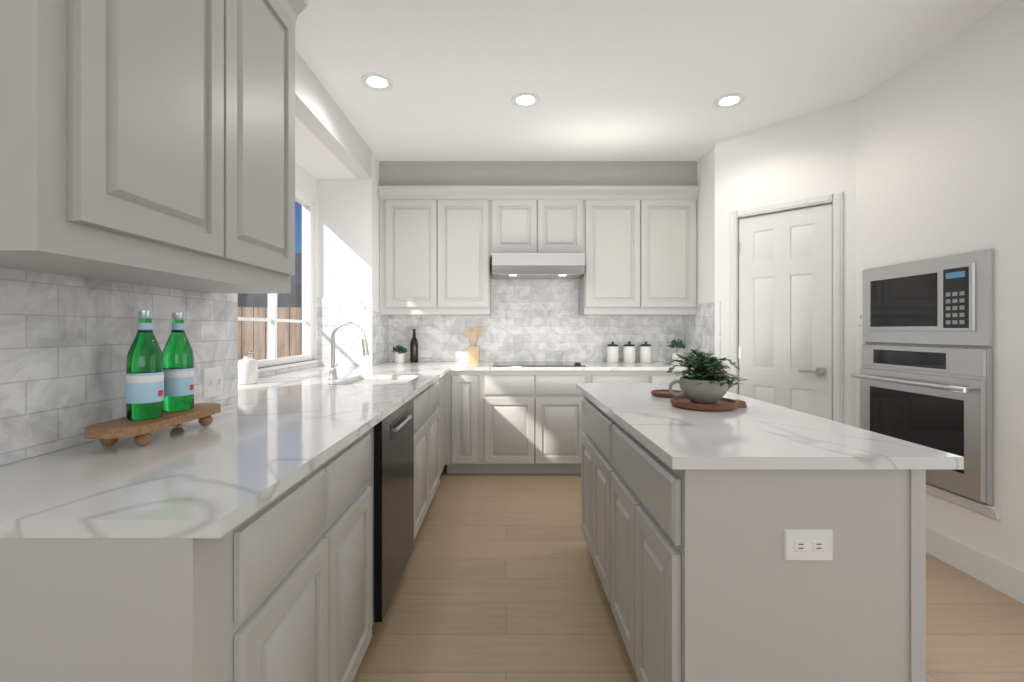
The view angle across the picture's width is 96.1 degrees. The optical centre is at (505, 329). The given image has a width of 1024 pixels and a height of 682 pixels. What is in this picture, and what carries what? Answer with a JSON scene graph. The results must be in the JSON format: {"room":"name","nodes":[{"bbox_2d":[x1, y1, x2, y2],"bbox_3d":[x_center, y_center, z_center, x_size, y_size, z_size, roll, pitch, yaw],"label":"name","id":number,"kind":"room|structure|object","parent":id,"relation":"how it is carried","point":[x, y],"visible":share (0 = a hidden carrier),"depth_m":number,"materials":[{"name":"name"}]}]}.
{"room":"kitchen","nodes":[
{"label":"kitchen","id":0,"kind":"room"},
{"bbox_2d":[258,49,379,376],"bbox_3d":[-1.430,-0.150,0.035,0.580,2.740,9.070,0,0,0],"label":"wall","id":1,"kind":"structure","parent":0,"point":[346,237],"depth_m":3.90,"materials":[{"name":"white paint"}]},
{"bbox_2d":[0,267,237,465],"bbox_3d":[-1.136,0.012,1.274,0.008,0.584,1.348,0,0,0],"label":"backsplash","id":2,"kind":"structure","parent":1,"relation":"attached to","point":[66,342],"depth_m":1.22,"materials":[{"name":"stone"}]},
{"bbox_2d":[203,366,222,399],"bbox_3d":[-1.124,0.202,1.775,0.016,0.115,0.120,0,0,0],"label":"outlet","id":3,"kind":"object","parent":2,"relation":"attached to","point":[213,382],"depth_m":1.76,"materials":[{"name":"white plastic"}]},
{"bbox_2d":[0,0,307,292],"bbox_3d":[-0.948,-0.708,1.285,0.378,1.135,0.970,0,0,0],"label":"upper cabinet","id":4,"kind":"object","parent":1,"relation":"attached to","point":[148,142],"visible":1,"depth_m":1.06,"materials":[{"name":"grey paint"}]},
{"bbox_2d":[238,191,317,371],"bbox_3d":[-1.635,-0.405,2.967,0.110,1.350,1.815,0,0,0],"label":"window","id":5,"kind":"structure","parent":1,"relation":"in","point":[273,361],"depth_m":3.70,"materials":[{"name":"white plastic"}]},
{"bbox_2d":[258,297,319,376],"bbox_3d":[-1.596,0.012,2.920,0.008,0.584,1.960,0,0,0],"label":"backsplash","id":6,"kind":"structure","parent":1,"relation":"attached to","point":[265,373],"depth_m":3.75,"materials":[{"name":"stone"}]},
{"bbox_2d":[320,297,371,365],"bbox_3d":[-1.360,0.012,3.896,0.420,0.584,0.008,0,0,0],"label":"backsplash","id":7,"kind":"structure","parent":1,"relation":"attached to","point":[334,311],"depth_m":3.89,"materials":[{"name":"stone"}]},
{"bbox_2d":[372,311,391,365],"bbox_3d":[-1.136,0.012,4.166,0.008,0.584,0.548,0,0,0],"label":"backsplash","id":8,"kind":"structure","parent":1,"relation":"attached to","point":[381,324],"depth_m":4.18,"materials":[{"name":"stone"}]},
{"bbox_2d":[295,116,356,178],"bbox_3d":[-1.430,-1.331,2.920,0.340,0.099,1.960,0,0,0],"label":"ceiling","id":9,"kind":"structure","parent":0,"point":[316,157],"depth_m":3.44,"materials":[{"name":"white paint"}]},
{"bbox_2d":[389,278,669,361],"bbox_3d":[0.290,-0.150,4.510,3.100,2.740,0.120,0,0,0],"label":"wall","id":10,"kind":"structure","parent":0,"point":[578,278],"depth_m":4.45,"materials":[{"name":"white paint"}]},
{"bbox_2d":[379,194,444,315],"bbox_3d":[-0.846,-0.667,4.279,0.582,1.055,0.335,0,0,0],"label":"upper cabinet","id":11,"kind":"object","parent":10,"relation":"attached to","point":[439,245],"depth_m":4.11,"materials":[{"name":"grey paint"}]},
{"bbox_2d":[445,194,492,315],"bbox_3d":[-0.411,-0.667,4.279,0.532,1.055,0.335,0,0,0],"label":"upper cabinet","id":12,"kind":"object","parent":10,"relation":"attached to","point":[468,217],"depth_m":4.11,"materials":[{"name":"grey paint"}]},
{"bbox_2d":[493,194,544,251],"bbox_3d":[0.098,-0.932,4.279,0.486,0.525,0.335,0,0,0],"label":"upper cabinet","id":13,"kind":"object","parent":10,"relation":"attached to","point":[518,219],"depth_m":4.11,"materials":[{"name":"grey paint"}]},
{"bbox_2d":[392,261,683,361],"bbox_3d":[0.290,-0.188,4.446,2.860,0.984,0.008,0,0,0],"label":"backsplash","id":14,"kind":"structure","parent":10,"relation":"attached to","point":[530,319],"depth_m":4.44,"materials":[{"name":"stone"}]},
{"bbox_2d":[418,350,429,356],"bbox_3d":[-0.790,0.228,4.438,0.120,0.075,0.007,0,0,0],"label":"outlet","id":15,"kind":"object","parent":14,"relation":"attached to","point":[421,353],"depth_m":4.44,"materials":[{"name":"white plastic"}]},
{"bbox_2d":[492,252,584,278],"bbox_3d":[0.280,-0.574,4.197,0.800,0.182,0.500,0,0,0],"label":"range hood","id":16,"kind":"object","parent":10,"relation":"attached to","point":[538,265],"visible":1,"depth_m":3.95,"materials":[{"name":"silver metal"}]},
{"bbox_2d":[545,194,584,251],"bbox_3d":[0.462,-0.932,4.279,0.486,0.525,0.335,0,0,0],"label":"upper cabinet","id":17,"kind":"object","parent":10,"relation":"attached to","point":[564,213],"depth_m":4.11,"materials":[{"name":"grey paint"}]},
{"bbox_2d":[579,194,648,315],"bbox_3d":[0.986,-0.667,4.279,0.561,1.055,0.335,0,0,0],"label":"upper cabinet","id":18,"kind":"object","parent":10,"relation":"attached to","point":[614,281],"depth_m":4.11,"materials":[{"name":"grey paint"}]},
{"bbox_2d":[649,194,697,315],"bbox_3d":[1.431,-0.667,4.279,0.573,1.055,0.335,0,0,0],"label":"upper cabinet","id":19,"kind":"object","parent":10,"relation":"attached to","point":[672,217],"depth_m":4.11,"materials":[{"name":"grey paint"}]},
{"bbox_2d":[379,161,696,185],"bbox_3d":[0.290,-1.400,4.295,2.860,0.240,0.310,0,0,0],"label":"wall","id":20,"kind":"structure","parent":0,"point":[537,173],"depth_m":4.14,"materials":[{"name":"grey paint"}]},
{"bbox_2d":[295,0,1008,160],"bbox_3d":[1.400,-1.560,0.075,7.200,0.080,9.150,0,0,0],"label":"ceiling","id":21,"kind":"structure","parent":0,"point":[628,80],"depth_m":2.64,"materials":[{"name":"white paint"}]},
{"bbox_2d":[361,73,392,90],"bbox_3d":[-0.790,-1.516,2.820,0.189,0.008,0.189,0,0,-9],"label":"recessed light","id":22,"kind":"object","parent":21,"relation":"in","point":[376,82],"depth_m":2.81,"materials":[{"name":"white paint"}]},
{"bbox_2d":[511,93,539,107],"bbox_3d":[0.130,-1.516,3.040,0.189,0.008,0.189,0,0,-9],"label":"recessed light","id":23,"kind":"object","parent":21,"relation":"in","point":[523,100],"depth_m":3.03,"materials":[{"name":"white paint"}]},
{"bbox_2d":[714,93,744,108],"bbox_3d":[1.480,-1.516,3.050,0.189,0.008,0.189,0,0,-9],"label":"recessed light","id":24,"kind":"object","parent":21,"relation":"in","point":[730,100],"depth_m":3.04,"materials":[{"name":"white paint"}]},
{"bbox_2d":[353,464,1023,681],"bbox_3d":[-0.500,1.250,0.075,11.000,0.060,9.150,0,0,0],"label":"floor","id":25,"kind":"structure","parent":0,"point":[499,581],"depth_m":2.02,"materials":[{"name":"brown wood"}]},
{"bbox_2d":[0,450,347,681],"bbox_3d":[-0.804,0.778,1.029,0.663,0.884,0.574,0,0,0],"label":"base cabinet","id":26,"kind":"object","parent":25,"relation":"on","point":[264,529],"depth_m":0.74,"materials":[{"name":"grey paint"}]},
{"bbox_2d":[0,362,451,537],"bbox_3d":[-0.798,0.319,2.590,0.677,0.030,3.700,0,0,0],"label":"countertop","id":27,"kind":"structure","parent":26,"relation":"on","point":[219,475],"depth_m":1.05,"materials":[{"name":"white stone"}]},
{"bbox_2d":[84,403,220,445],"bbox_3d":[-0.995,0.274,1.330,0.145,0.060,0.420,0,0,0],"label":"board","id":28,"kind":"object","parent":27,"relation":"on","point":[109,433],"visible":0.98,"depth_m":1.21,"materials":[{"name":"brown wood"}]},
{"bbox_2d":[126,311,163,419],"bbox_3d":[-1.000,0.095,1.275,0.085,0.297,0.084,0,0,0],"label":"bottle","id":29,"kind":"object","parent":28,"relation":"on","point":[144,381],"visible":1,"depth_m":1.25,"materials":[{"name":"green glass"}]},
{"bbox_2d":[162,312,194,410],"bbox_3d":[-1.005,0.095,1.410,0.085,0.297,0.084,0,0,0],"label":"bottle","id":30,"kind":"object","parent":28,"relation":"on","point":[179,374],"visible":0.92,"depth_m":1.38,"materials":[{"name":"green glass"}]},
{"bbox_2d":[238,351,257,383],"bbox_3d":[-1.470,0.210,2.620,0.100,0.187,0.100,0,0,0],"label":"soap dispenser","id":31,"kind":"object","parent":27,"relation":"on","point":[248,369],"visible":1,"depth_m":2.58,"materials":[{"name":"white ceramic"}]},
{"bbox_2d":[328,322,368,378],"bbox_3d":[-0.977,0.126,2.844,0.251,0.356,0.087,0,0,0],"label":"faucet","id":32,"kind":"object","parent":27,"relation":"on","point":[333,373],"visible":1,"depth_m":2.85,"materials":[{"name":"silver metal"}]},
{"bbox_2d":[336,378,411,385],"bbox_3d":[-0.782,0.423,2.840,0.423,0.202,0.568,0,0,0],"label":"sink","id":33,"kind":"object","parent":27,"relation":"in","point":[355,381],"depth_m":2.94,"materials":[{"name":"white ceramic"}]},
{"bbox_2d":[392,345,407,362],"bbox_3d":[-0.992,0.218,4.274,0.158,0.172,0.161,0,0,0],"label":"potted plant","id":34,"kind":"object","parent":27,"relation":"on","point":[399,356],"visible":1,"depth_m":4.24,"materials":[{"name":"white ceramic"}]},
{"bbox_2d":[410,329,417,361],"bbox_3d":[-0.870,0.146,4.360,0.076,0.315,0.076,0,0,0],"label":"oil bottle","id":35,"kind":"object","parent":27,"relation":"on","point":[414,350],"visible":1,"depth_m":4.33,"materials":[{"name":"black glass"}]},
{"bbox_2d":[348,422,383,681],"bbox_3d":[-0.804,0.778,1.450,0.663,0.884,0.513,0,0,0],"label":"base cabinet","id":36,"kind":"object","parent":25,"relation":"on","point":[365,455],"depth_m":1.58,"materials":[{"name":"grey paint"}]},
{"bbox_2d":[384,394,419,615],"bbox_3d":[-0.804,0.778,2.044,0.663,0.884,0.674,0,0,0],"label":"dishwasher","id":37,"kind":"object","parent":25,"relation":"on","point":[402,428],"depth_m":2.06,"materials":[{"name":"grey metal"}]},
{"bbox_2d":[420,382,435,525],"bbox_3d":[-0.804,0.778,2.659,0.663,0.884,0.555,0,0,0],"label":"base cabinet","id":38,"kind":"object","parent":25,"relation":"on","point":[428,399],"depth_m":2.84,"materials":[{"name":"grey paint"}]},
{"bbox_2d":[436,378,443,488],"bbox_3d":[-0.804,0.778,3.079,0.663,0.884,0.530,0,0,0],"label":"base cabinet","id":39,"kind":"object","parent":25,"relation":"on","point":[439,385],"depth_m":3.49,"materials":[{"name":"grey paint"}]},
{"bbox_2d":[444,370,451,473],"bbox_3d":[-0.804,0.778,3.866,0.663,0.884,1.160,0,0,0],"label":"base cabinet","id":40,"kind":"object","parent":25,"relation":"on","point":[447,377],"depth_m":3.83,"materials":[{"name":"grey paint"}]},
{"bbox_2d":[452,370,483,473],"bbox_3d":[-0.355,0.778,4.129,0.300,0.884,0.634,0,0,0],"label":"base cabinet","id":41,"kind":"object","parent":25,"relation":"on","point":[467,385],"depth_m":3.81,"materials":[{"name":"grey paint"}]},
{"bbox_2d":[484,370,543,473],"bbox_3d":[0.048,0.778,4.129,0.506,0.884,0.634,0,0,0],"label":"base cabinet","id":42,"kind":"object","parent":25,"relation":"on","point":[513,399],"depth_m":3.81,"materials":[{"name":"grey paint"}]},
{"bbox_2d":[452,362,703,369],"bbox_3d":[0.625,0.319,4.115,2.170,0.030,0.650,0,0,0],"label":"countertop","id":43,"kind":"structure","parent":42,"relation":"on","point":[455,365],"depth_m":3.84,"materials":[{"name":"white stone"}]},
{"bbox_2d":[465,326,481,362],"bbox_3d":[-0.303,0.135,4.290,0.161,0.338,0.100,0,0,0],"label":"utensil holder","id":44,"kind":"object","parent":43,"relation":"on","point":[473,354],"visible":1,"depth_m":4.27,"materials":[{"name":"brown wood"}]},
{"bbox_2d":[493,361,584,365],"bbox_3d":[0.280,0.290,4.120,0.780,0.029,0.510,0,0,0],"label":"cooktop","id":45,"kind":"object","parent":43,"relation":"in","point":[535,363],"visible":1,"depth_m":4.11,"materials":[{"name":"black glass"}]},
{"bbox_2d":[607,341,618,362],"bbox_3d":[1.000,0.205,4.310,0.108,0.197,0.108,0,0,0],"label":"canister","id":46,"kind":"object","parent":43,"relation":"on","point":[612,352],"visible":1,"depth_m":4.27,"materials":[{"name":"white ceramic"}]},
{"bbox_2d":[623,341,634,362],"bbox_3d":[1.155,0.205,4.310,0.108,0.197,0.108,0,0,0],"label":"canister","id":47,"kind":"object","parent":43,"relation":"on","point":[629,352],"visible":1,"depth_m":4.27,"materials":[{"name":"white ceramic"}]},
{"bbox_2d":[640,342,651,362],"bbox_3d":[1.310,0.205,4.310,0.108,0.197,0.108,0,0,0],"label":"canister","id":48,"kind":"object","parent":43,"relation":"on","point":[645,352],"visible":1,"depth_m":4.26,"materials":[{"name":"white ceramic"}]},
{"bbox_2d":[667,338,685,362],"bbox_3d":[1.582,0.189,4.271,0.190,0.229,0.167,0,0,0],"label":"plant","id":49,"kind":"object","parent":43,"relation":"on","point":[677,344],"visible":0.98,"depth_m":4.24,"materials":[{"name":"green plant"}]},
{"bbox_2d":[544,370,591,473],"bbox_3d":[0.433,0.778,4.129,0.508,0.884,0.634,0,0,0],"label":"base cabinet","id":50,"kind":"object","parent":25,"relation":"on","point":[563,428],"depth_m":3.81,"materials":[{"name":"grey paint"}]},
{"bbox_2d":[592,370,659,382],"bbox_3d":[0.976,0.778,4.129,0.577,0.884,0.634,0,0,0],"label":"base cabinet","id":51,"kind":"object","parent":25,"relation":"on","point":[598,376],"depth_m":3.81,"materials":[{"name":"grey paint"}]},
{"bbox_2d":[660,370,691,382],"bbox_3d":[1.456,0.778,4.129,0.521,0.884,0.634,0,0,0],"label":"base cabinet","id":52,"kind":"object","parent":25,"relation":"on","point":[665,377],"depth_m":3.81,"materials":[{"name":"grey paint"}]},
{"bbox_2d":[579,391,925,681],"bbox_3d":[0.724,0.778,1.869,0.613,0.884,1.481,0,0,0],"label":"kitchen island","id":53,"kind":"object","parent":25,"relation":"on","point":[688,516],"depth_m":1.14,"materials":[{"name":"grey paint"}]},
{"bbox_2d":[576,383,963,470],"bbox_3d":[0.750,0.319,1.873,0.700,0.030,1.536,0,0,0],"label":"island countertop","id":54,"kind":"structure","parent":53,"relation":"on","point":[760,436],"depth_m":1.29,"materials":[{"name":"white stone"}]},
{"bbox_2d":[651,389,680,395],"bbox_3d":[0.750,0.294,2.130,0.151,0.020,0.151,0,0,-45],"label":"serving board","id":55,"kind":"object","parent":54,"relation":"on","point":[658,392],"depth_m":2.15,"materials":[{"name":"brown wood"}]},
{"bbox_2d":[657,392,746,410],"bbox_3d":[0.792,0.290,1.836,0.268,0.027,0.249,0,0,-39],"label":"serving board","id":56,"kind":"object","parent":54,"relation":"on","point":[683,401],"depth_m":1.77,"materials":[{"name":"brown wood"}]},
{"bbox_2d":[663,346,747,403],"bbox_3d":[0.789,0.177,1.830,0.291,0.221,0.304,0,0,0],"label":"potted plant","id":57,"kind":"object","parent":56,"relation":"on","point":[707,383],"visible":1,"depth_m":1.78,"materials":[{"name":"green leaf"},{"name":"soil"},{"name":"ceramic"}]},
{"bbox_2d":[784,529,832,559],"bbox_3d":[0.745,0.530,1.131,0.120,0.076,0.007,0,0,0],"label":"outlet","id":58,"kind":"object","parent":53,"relation":"attached to","point":[808,544],"visible":1,"depth_m":1.13,"materials":[{"name":"white plastic"}]},
{"bbox_2d":[697,146,714,303],"bbox_3d":[1.780,-0.150,4.055,0.120,2.740,0.750,0,0,0],"label":"wall","id":59,"kind":"structure","parent":0,"point":[706,232],"depth_m":3.95,"materials":[{"name":"white paint"}]},
{"bbox_2d":[684,301,720,361],"bbox_3d":[1.716,0.037,4.060,0.008,0.534,0.760,0,0,0],"label":"backsplash","id":60,"kind":"structure","parent":59,"relation":"attached to","point":[699,329],"depth_m":4.02,"materials":[{"name":"stone"}]},
{"bbox_2d":[715,101,855,426],"bbox_3d":[2.063,-0.150,3.406,0.120,2.740,0.970,0,0,-44],"label":"wall","id":61,"kind":"structure","parent":0,"point":[808,156],"depth_m":3.31,"materials":[{"name":"white paint"}]},
{"bbox_2d":[739,204,831,419],"bbox_3d":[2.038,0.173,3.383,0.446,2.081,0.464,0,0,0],"label":"pantry door","id":62,"kind":"structure","parent":61,"relation":"in","point":[785,308],"depth_m":3.35,"materials":[{"name":"white paint"}]},
{"bbox_2d":[730,192,842,422],"bbox_3d":[2.055,0.144,3.399,0.142,2.152,0.734,0,0,-44],"label":"door frame","id":63,"kind":"structure","parent":61,"relation":"attached to","point":[836,199],"depth_m":3.14,"materials":[{"name":"white paint"}]},
{"bbox_2d":[856,0,1023,570],"bbox_3d":[2.380,-0.150,-0.725,0.120,2.740,7.550,0,0,0],"label":"wall","id":64,"kind":"structure","parent":0,"point":[940,151],"depth_m":2.31,"materials":[{"name":"white paint"}]},
{"bbox_2d":[857,308,862,324],"bbox_3d":[2.313,-0.087,2.999,0.014,0.115,0.072,0,0,0],"label":"light switch","id":65,"kind":"object","parent":64,"relation":"attached to","point":[859,316],"visible":0.82,"depth_m":3.00,"materials":[{"name":"white plastic"}]},
{"bbox_2d":[851,248,992,504],"bbox_3d":[2.263,0.223,2.580,0.113,1.225,0.780,0,0,0],"label":"wall oven","id":66,"kind":"object","parent":64,"relation":"attached to","point":[939,398],"visible":1,"depth_m":2.44,"materials":[{"name":"silver metal"}]},
{"bbox_2d":[926,482,999,519],"bbox_3d":[2.297,0.864,2.580,0.045,0.053,0.840,0,0,0],"label":"trim","id":67,"kind":"structure","parent":64,"relation":"attached to","point":[977,506],"depth_m":2.30,"materials":[{"name":"white paint"}]},
{"bbox_2d":[926,526,1023,603],"bbox_3d":[2.300,1.150,-0.650,0.040,0.140,7.499,0,0,0],"label":"baseboard","id":68,"kind":"structure","parent":64,"relation":"attached to","point":[1000,576],"depth_m":2.21,"materials":[{"name":"white paint"}]},
{"label":"outside","id":69,"kind":"structure","parent":0,"visible":0},
{"bbox_3d":[0.000,1.570,10.000,60.000,0.100,60.000,0,0,0],"label":"ground","id":70,"kind":"structure","parent":69,"visible":0},
{"bbox_2d":[238,307,301,360],"bbox_3d":[-5.792,0.615,7.500,7.683,1.810,3.599,0,0,0],"label":"fence","id":71,"kind":"object","parent":70,"relation":"on","point":[284,341],"depth_m":5.70,"materials":[{"name":"brown wood"}]},
{"bbox_2d":[238,253,301,307],"bbox_3d":[-8.750,-0.330,11.250,14.500,3.700,3.500,0,0,0],"label":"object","id":72,"kind":"structure","parent":70,"relation":"on","point":[245,297],"depth_m":9.50,"materials":[{"name":"grey"}]}
]}

